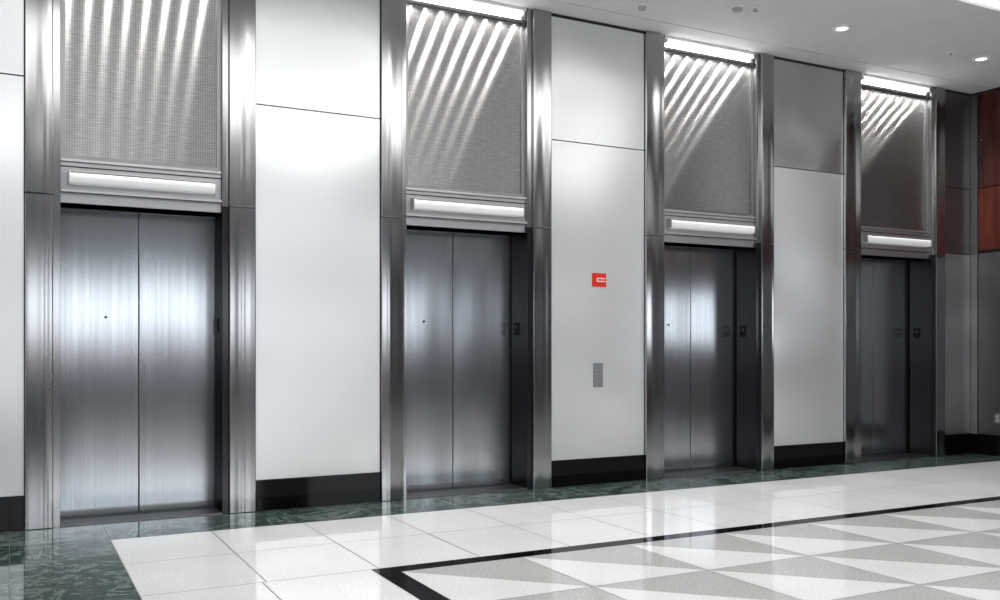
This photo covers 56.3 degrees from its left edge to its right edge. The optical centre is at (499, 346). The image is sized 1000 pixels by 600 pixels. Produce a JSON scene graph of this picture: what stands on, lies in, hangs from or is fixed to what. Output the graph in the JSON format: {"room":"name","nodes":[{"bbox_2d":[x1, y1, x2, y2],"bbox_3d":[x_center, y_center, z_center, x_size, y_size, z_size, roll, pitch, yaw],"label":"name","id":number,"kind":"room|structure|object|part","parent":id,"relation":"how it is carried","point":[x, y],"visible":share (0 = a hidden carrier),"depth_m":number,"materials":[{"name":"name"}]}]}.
{"room":"lobby","nodes":[
{"label":"lobby","id":0,"kind":"room"},
{"bbox_2d":[0,0,969,517],"bbox_3d":[-0.763,-0.975,8.353,14.415,4.650,0.600,0,0,-28],"label":"wall","id":1,"kind":"structure","parent":0,"point":[317,208],"depth_m":8.67,"materials":[{"name":"paint"}]},
{"bbox_2d":[0,496,23,531],"bbox_3d":[-5.199,1.180,5.700,4.089,0.240,0.042,0,0,-28],"label":"baseboard","id":2,"kind":"structure","parent":1,"relation":"attached to","point":[12,507],"depth_m":6.60,"materials":[{"name":"black stone"}]},
{"bbox_3d":[-3.854,-2.500,6.408,1.045,1.140,0.030,0,0,-28],"label":"wall panel","id":3,"kind":"part","parent":1,"relation":"part of","materials":[{"name":"white paint"}]},
{"bbox_3d":[-3.854,-0.433,6.408,1.045,2.978,0.030,0,0,-28],"label":"wall panel","id":4,"kind":"part","parent":1,"relation":"part of","materials":[{"name":"white paint"}]},
{"bbox_2d":[25,0,255,529],"bbox_3d":[-2.734,-0.894,7.160,1.625,4.408,0.409,0,0,-28],"label":"elevator","id":5,"kind":"object","parent":1,"relation":"in","point":[145,107],"visible":1,"depth_m":7.19,"materials":[{"name":"metal"}]},
{"bbox_3d":[-3.105,0.094,7.179,0.608,2.388,0.030,0,0,-28],"label":"door panel","id":6,"kind":"part","parent":5,"relation":"part of","materials":[{"name":"metal"}]},
{"bbox_3d":[-2.701,-2.185,7.072,1.074,1.570,0.015,0,0,-28],"label":"panel","id":7,"kind":"part","parent":5,"relation":"part of","materials":[{"name":"metal"}]},
{"bbox_3d":[-2.699,-2.186,7.068,1.142,1.628,0.035,0,0,-28],"label":"frame","id":8,"kind":"part","parent":5,"relation":"part of","materials":[{"name":"metal"}]},
{"bbox_3d":[-2.755,1.301,7.174,1.144,0.018,0.365,0,0,-28],"label":"sill","id":9,"kind":"part","parent":5,"relation":"part of","materials":[{"name":"metal"}]},
{"bbox_3d":[-2.671,-1.275,7.015,1.040,0.012,0.065,0,0,-28],"label":"rail","id":10,"kind":"part","parent":5,"relation":"part of","materials":[{"name":"metal"}]},
{"bbox_3d":[-2.560,0.094,7.466,0.608,2.388,0.030,0,0,-28],"label":"door panel","id":11,"kind":"part","parent":5,"relation":"part of","materials":[{"name":"metal"}]},
{"bbox_2d":[215,318,217,332],"bbox_3d":[-2.260,-0.170,7.454,0.008,0.120,0.090,0,0,-28],"label":"indicator","id":12,"kind":"object","parent":5,"relation":"attached to","point":[216,319],"visible":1,"depth_m":7.45,"materials":[{"name":"black plastic"}]},
{"bbox_3d":[-1.481,-0.433,7.654,1.040,2.978,0.030,0,0,-28],"label":"wall panel","id":13,"kind":"part","parent":1,"relation":"part of","materials":[{"name":"white paint"}]},
{"bbox_2d":[256,472,379,510],"bbox_3d":[-1.480,1.180,7.652,1.044,0.240,0.042,0,0,-28],"label":"baseboard","id":14,"kind":"structure","parent":1,"relation":"attached to","point":[285,493],"depth_m":7.62,"materials":[{"name":"black stone"}]},
{"bbox_3d":[-1.481,-2.500,7.654,1.040,1.140,0.030,0,0,-28],"label":"wall panel","id":15,"kind":"part","parent":1,"relation":"part of","materials":[{"name":"white paint"}]},
{"bbox_2d":[379,0,551,500],"bbox_3d":[-0.347,-0.894,8.414,1.664,4.408,0.409,0,0,-28],"label":"elevator","id":16,"kind":"object","parent":1,"relation":"in","point":[465,118],"visible":0.96,"depth_m":8.48,"materials":[{"name":"metal"}]},
{"bbox_3d":[-0.721,0.094,8.431,0.630,2.388,0.030,0,0,-28],"label":"door panel","id":17,"kind":"part","parent":16,"relation":"part of","materials":[{"name":"metal"}]},
{"bbox_3d":[-0.307,-2.185,8.329,1.118,1.570,0.015,0,0,-28],"label":"panel","id":18,"kind":"part","parent":16,"relation":"part of","materials":[{"name":"metal"}]},
{"bbox_3d":[-0.305,-2.186,8.325,1.186,1.628,0.035,0,0,-28],"label":"frame","id":19,"kind":"part","parent":16,"relation":"part of","materials":[{"name":"metal"}]},
{"bbox_3d":[-0.361,1.301,8.431,1.188,0.018,0.365,0,0,-28],"label":"sill","id":20,"kind":"part","parent":16,"relation":"part of","materials":[{"name":"metal"}]},
{"bbox_3d":[-0.277,-1.275,8.272,1.084,0.012,0.065,0,0,-28],"label":"rail","id":21,"kind":"part","parent":16,"relation":"part of","materials":[{"name":"metal"}]},
{"bbox_2d":[417,0,525,19],"bbox_3d":[-0.312,-3.049,8.339,1.168,0.100,0.163,0,0,-28],"label":"strip light","id":22,"kind":"object","parent":16,"relation":"attached to","point":[483,6],"visible":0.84,"depth_m":8.39,"materials":[{"name":"white plastic"}]},
{"bbox_3d":[-0.156,0.094,8.728,0.630,2.388,0.030,0,0,-28],"label":"door panel","id":23,"kind":"part","parent":16,"relation":"part of","materials":[{"name":"metal"}]},
{"bbox_2d":[514,322,518,334],"bbox_3d":[0.154,-0.170,8.721,0.008,0.120,0.090,0,0,-28],"label":"indicator","id":24,"kind":"object","parent":16,"relation":"attached to","point":[516,324],"visible":1,"depth_m":8.71,"materials":[{"name":"black plastic"}]},
{"bbox_3d":[0.934,-0.433,8.922,1.064,2.978,0.030,0,0,-28],"label":"wall panel","id":25,"kind":"part","parent":1,"relation":"part of","materials":[{"name":"white paint"}]},
{"bbox_2d":[593,363,602,386],"bbox_3d":[0.936,0.267,8.895,0.108,0.230,0.020,0,0,-28],"label":"plate","id":26,"kind":"object","parent":1,"relation":"attached to","point":[597,367],"visible":1,"depth_m":8.89,"materials":[{"name":"metal"}]},
{"bbox_3d":[0.934,-2.500,8.922,1.064,1.140,0.030,0,0,-28],"label":"wall panel","id":27,"kind":"part","parent":1,"relation":"part of","materials":[{"name":"white paint"}]},
{"bbox_2d":[552,455,644,486],"bbox_3d":[0.935,1.180,8.920,1.068,0.240,0.042,0,0,-28],"label":"baseboard","id":28,"kind":"structure","parent":1,"relation":"attached to","point":[571,472],"depth_m":8.89,"materials":[{"name":"black stone"}]},
{"bbox_2d":[592,273,605,286],"bbox_3d":[0.945,-0.639,8.903,0.154,0.128,0.014,0,0,-28],"label":"wall sign","id":29,"kind":"object","parent":1,"relation":"attached to","point":[598,279],"visible":1,"depth_m":8.89,"materials":[{"name":"red plastic"}]},
{"bbox_2d":[643,30,773,479],"bbox_3d":[2.081,-0.894,9.688,1.668,4.408,0.409,0,0,-28],"label":"elevator","id":30,"kind":"object","parent":1,"relation":"in","point":[708,150],"visible":0.88,"depth_m":9.78,"materials":[{"name":"metal"}]},
{"bbox_3d":[1.716,0.094,9.710,0.638,2.388,0.030,0,0,-28],"label":"door panel","id":31,"kind":"part","parent":30,"relation":"part of","materials":[{"name":"metal"}]},
{"bbox_3d":[2.133,-2.185,9.610,1.134,1.570,0.015,0,0,-28],"label":"panel","id":32,"kind":"part","parent":30,"relation":"part of","materials":[{"name":"metal"}]},
{"bbox_3d":[2.135,-2.186,9.606,1.202,1.628,0.035,0,0,-28],"label":"frame","id":33,"kind":"part","parent":30,"relation":"part of","materials":[{"name":"metal"}]},
{"bbox_2d":[664,35,754,62],"bbox_3d":[2.128,-3.049,9.620,1.184,0.100,0.163,0,0,-28],"label":"strip light","id":34,"kind":"object","parent":30,"relation":"attached to","point":[669,41],"visible":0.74,"depth_m":9.57,"materials":[{"name":"white plastic"}]},
{"bbox_3d":[2.079,1.301,9.712,1.204,0.018,0.365,0,0,-28],"label":"sill","id":35,"kind":"part","parent":30,"relation":"part of","materials":[{"name":"metal"}]},
{"bbox_3d":[2.163,-1.275,9.553,1.100,0.012,0.065,0,0,-28],"label":"rail","id":36,"kind":"part","parent":30,"relation":"part of","materials":[{"name":"metal"}]},
{"bbox_3d":[2.287,0.094,10.011,0.638,2.388,0.030,0,0,-28],"label":"door panel","id":37,"kind":"part","parent":30,"relation":"part of","materials":[{"name":"metal"}]},
{"bbox_2d":[740,325,745,336],"bbox_3d":[2.601,-0.170,10.006,0.008,0.120,0.090,0,0,-28],"label":"indicator","id":38,"kind":"object","parent":30,"relation":"attached to","point":[742,328],"visible":1,"depth_m":9.99,"materials":[{"name":"black plastic"}]},
{"bbox_2d":[526,8,969,95],"bbox_3d":[-0.631,-3.086,8.103,14.415,0.027,0.032,0,0,-28],"label":"trim","id":39,"kind":"structure","parent":1,"relation":"attached to","point":[553,14],"depth_m":9.13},
{"bbox_3d":[3.359,-2.500,10.195,1.052,1.140,0.030,0,0,-28],"label":"wall panel","id":40,"kind":"part","parent":1,"relation":"part of","materials":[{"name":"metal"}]},
{"bbox_3d":[3.359,-0.433,10.195,1.052,2.978,0.030,0,0,-28],"label":"wall panel","id":41,"kind":"part","parent":1,"relation":"part of","materials":[{"name":"white paint"}]},
{"bbox_2d":[774,442,843,468],"bbox_3d":[3.360,1.180,10.193,1.056,0.240,0.042,0,0,-28],"label":"baseboard","id":42,"kind":"structure","parent":1,"relation":"attached to","point":[816,454],"depth_m":10.17,"materials":[{"name":"black stone"}]},
{"bbox_2d":[841,69,944,463],"bbox_3d":[4.503,-0.894,10.960,1.674,4.408,0.409,0,0,-28],"label":"elevator","id":43,"kind":"object","parent":1,"relation":"in","point":[893,174],"visible":0.93,"depth_m":11.10,"materials":[{"name":"metal"}]},
{"bbox_3d":[4.164,0.094,10.996,0.626,2.388,0.030,0,0,-28],"label":"door panel","id":44,"kind":"part","parent":43,"relation":"part of","materials":[{"name":"metal"}]},
{"bbox_3d":[4.726,0.094,11.291,0.626,2.388,0.030,0,0,-28],"label":"door panel","id":45,"kind":"part","parent":43,"relation":"part of","materials":[{"name":"metal"}]},
{"bbox_3d":[4.576,-2.185,10.893,1.111,1.570,0.015,0,0,-28],"label":"panel","id":46,"kind":"part","parent":43,"relation":"part of","materials":[{"name":"metal"}]},
{"bbox_3d":[4.579,-2.186,10.889,1.179,1.628,0.035,0,0,-28],"label":"frame","id":47,"kind":"part","parent":43,"relation":"part of","materials":[{"name":"metal"}]},
{"bbox_3d":[4.523,1.301,10.995,1.181,0.018,0.365,0,0,-28],"label":"sill","id":48,"kind":"part","parent":43,"relation":"part of","materials":[{"name":"metal"}]},
{"bbox_2d":[861,73,930,94],"bbox_3d":[4.571,-3.049,10.903,1.161,0.100,0.163,0,0,-28],"label":"strip light","id":49,"kind":"object","parent":43,"relation":"attached to","point":[868,79],"visible":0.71,"depth_m":10.87,"materials":[{"name":"white plastic"}]},
{"bbox_3d":[4.606,-1.275,10.836,1.077,0.012,0.065,0,0,-28],"label":"rail","id":50,"kind":"part","parent":43,"relation":"part of","materials":[{"name":"metal"}]},
{"bbox_2d":[913,328,919,337],"bbox_3d":[5.034,-0.170,11.283,0.008,0.120,0.090,0,0,-28],"label":"indicator","id":51,"kind":"object","parent":43,"relation":"attached to","point":[916,331],"visible":1,"depth_m":11.28,"materials":[{"name":"black plastic"}]},
{"bbox_3d":[5.533,-2.500,11.336,0.486,1.140,0.030,0,0,-28],"label":"wall panel","id":52,"kind":"part","parent":1,"relation":"part of","materials":[{"name":"metal"}]},
{"bbox_3d":[5.533,-1.528,11.336,0.486,0.788,0.030,0,0,-28],"label":"wall panel","id":53,"kind":"part","parent":1,"relation":"part of","materials":[{"name":"metal"}]},
{"bbox_3d":[5.533,-0.035,11.336,0.486,2.182,0.030,0,0,-28],"label":"wall panel","id":54,"kind":"part","parent":1,"relation":"part of","materials":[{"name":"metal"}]},
{"bbox_2d":[945,433,970,454],"bbox_3d":[5.534,1.180,11.334,0.490,0.240,0.042,0,0,-28],"label":"baseboard","id":55,"kind":"structure","parent":1,"relation":"attached to","point":[954,443],"depth_m":11.32,"materials":[{"name":"black stone"}]},
{"bbox_2d":[0,452,999,599],"bbox_3d":[2.748,1.325,2.083,14.802,0.050,14.766,0,0,-28],"label":"floor","id":56,"kind":"structure","parent":0,"point":[919,528],"depth_m":6.04,"materials":[{"name":"tile"}]},
{"bbox_2d":[487,0,999,94],"bbox_3d":[2.528,-3.400,2.118,14.445,0.600,14.500,0,0,-28],"label":"ceiling","id":57,"kind":"structure","parent":0,"point":[902,40],"depth_m":9.06,"materials":[{"name":"paint"}]},
{"bbox_2d":[637,3,647,10],"bbox_3d":[1.290,-3.078,8.471,0.100,0.044,0.100,0,0,-28],"label":"smoke detector","id":58,"kind":"object","parent":57,"relation":"attached to","point":[642,6],"visible":1,"depth_m":8.44,"materials":[{"name":"white plastic"}]},
{"bbox_2d":[730,4,744,12],"bbox_3d":[2.162,-3.078,8.510,0.130,0.044,0.130,0,0,-28],"label":"smoke detector","id":59,"kind":"object","parent":57,"relation":"attached to","point":[737,8],"visible":1,"depth_m":8.47,"materials":[{"name":"white plastic"}]},
{"bbox_2d":[750,6,759,11],"bbox_3d":[2.331,-3.083,8.531,0.090,0.036,0.090,0,0,-28],"label":"sprinkler head","id":60,"kind":"object","parent":57,"relation":"attached to","point":[755,8],"visible":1,"depth_m":8.52},
{"bbox_2d":[832,25,851,31],"bbox_3d":[3.323,-3.094,9.075,0.184,0.012,0.184,0,0,-28],"label":"recessed light","id":61,"kind":"object","parent":57,"relation":"in","point":[840,28],"visible":1,"depth_m":9.07,"materials":[{"name":"white plastic"}]},
{"bbox_2d":[946,50,955,55],"bbox_3d":[4.735,-3.083,9.805,0.090,0.036,0.090,0,0,-28],"label":"sprinkler head","id":62,"kind":"object","parent":57,"relation":"attached to","point":[951,52],"visible":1,"depth_m":9.80},
{"bbox_2d":[959,0,999,10],"bbox_3d":[0.310,-3.350,6.341,14.445,0.500,0.040,0,0,-28],"label":"strip light","id":63,"kind":"object","parent":57,"relation":"in","point":[991,4],"depth_m":8.49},
{"bbox_2d":[972,56,990,61],"bbox_3d":[5.169,-3.094,10.033,0.184,0.012,0.184,0,0,-28],"label":"recessed light","id":64,"kind":"object","parent":57,"relation":"in","point":[979,58],"visible":1,"depth_m":10.02,"materials":[{"name":"white plastic"}]},
{"bbox_2d":[969,87,999,435],"bbox_3d":[8.939,-1.275,5.540,0.150,5.250,14.600,0,0,-28],"label":"wall","id":65,"kind":"structure","parent":0,"point":[984,189],"depth_m":11.26,"materials":[{"name":"metal"}]},
{"bbox_3d":[5.794,-1.005,11.402,0.030,4.130,0.093,0,0,-28],"label":"corner trim","id":66,"kind":"part","parent":65,"relation":"part of","materials":[{"name":"metal"}]},
{"bbox_2d":[971,434,999,455],"bbox_3d":[9.024,1.180,5.240,0.037,0.240,13.990,0,0,-28],"label":"baseboard","id":67,"kind":"structure","parent":65,"relation":"attached to","point":[982,444],"depth_m":11.25,"materials":[{"name":"black stone"}]},
{"bbox_3d":[6.097,-0.038,10.825,0.030,2.184,1.188,0,0,-28],"label":"wall panel","id":68,"kind":"part","parent":65,"relation":"part of","materials":[{"name":"metal"}]},
{"bbox_3d":[6.097,-2.501,10.825,0.030,1.138,1.188,0,0,-28],"label":"wall panel","id":69,"kind":"part","parent":65,"relation":"part of","materials":[{"name":"red wood"}]},
{"bbox_3d":[6.097,-1.545,10.825,0.030,0.750,1.188,0,0,-28],"label":"wall panel","id":70,"kind":"part","parent":65,"relation":"part of","materials":[{"name":"brown wood"}]},
{"bbox_2d":[995,413,999,422],"bbox_3d":[5.921,0.850,11.117,0.010,0.114,0.070,0,0,-28],"label":"wall outlet","id":71,"kind":"object","parent":65,"relation":"attached to","point":[997,416],"visible":1,"depth_m":11.11,"materials":[{"name":"grey plastic"}]}
]}

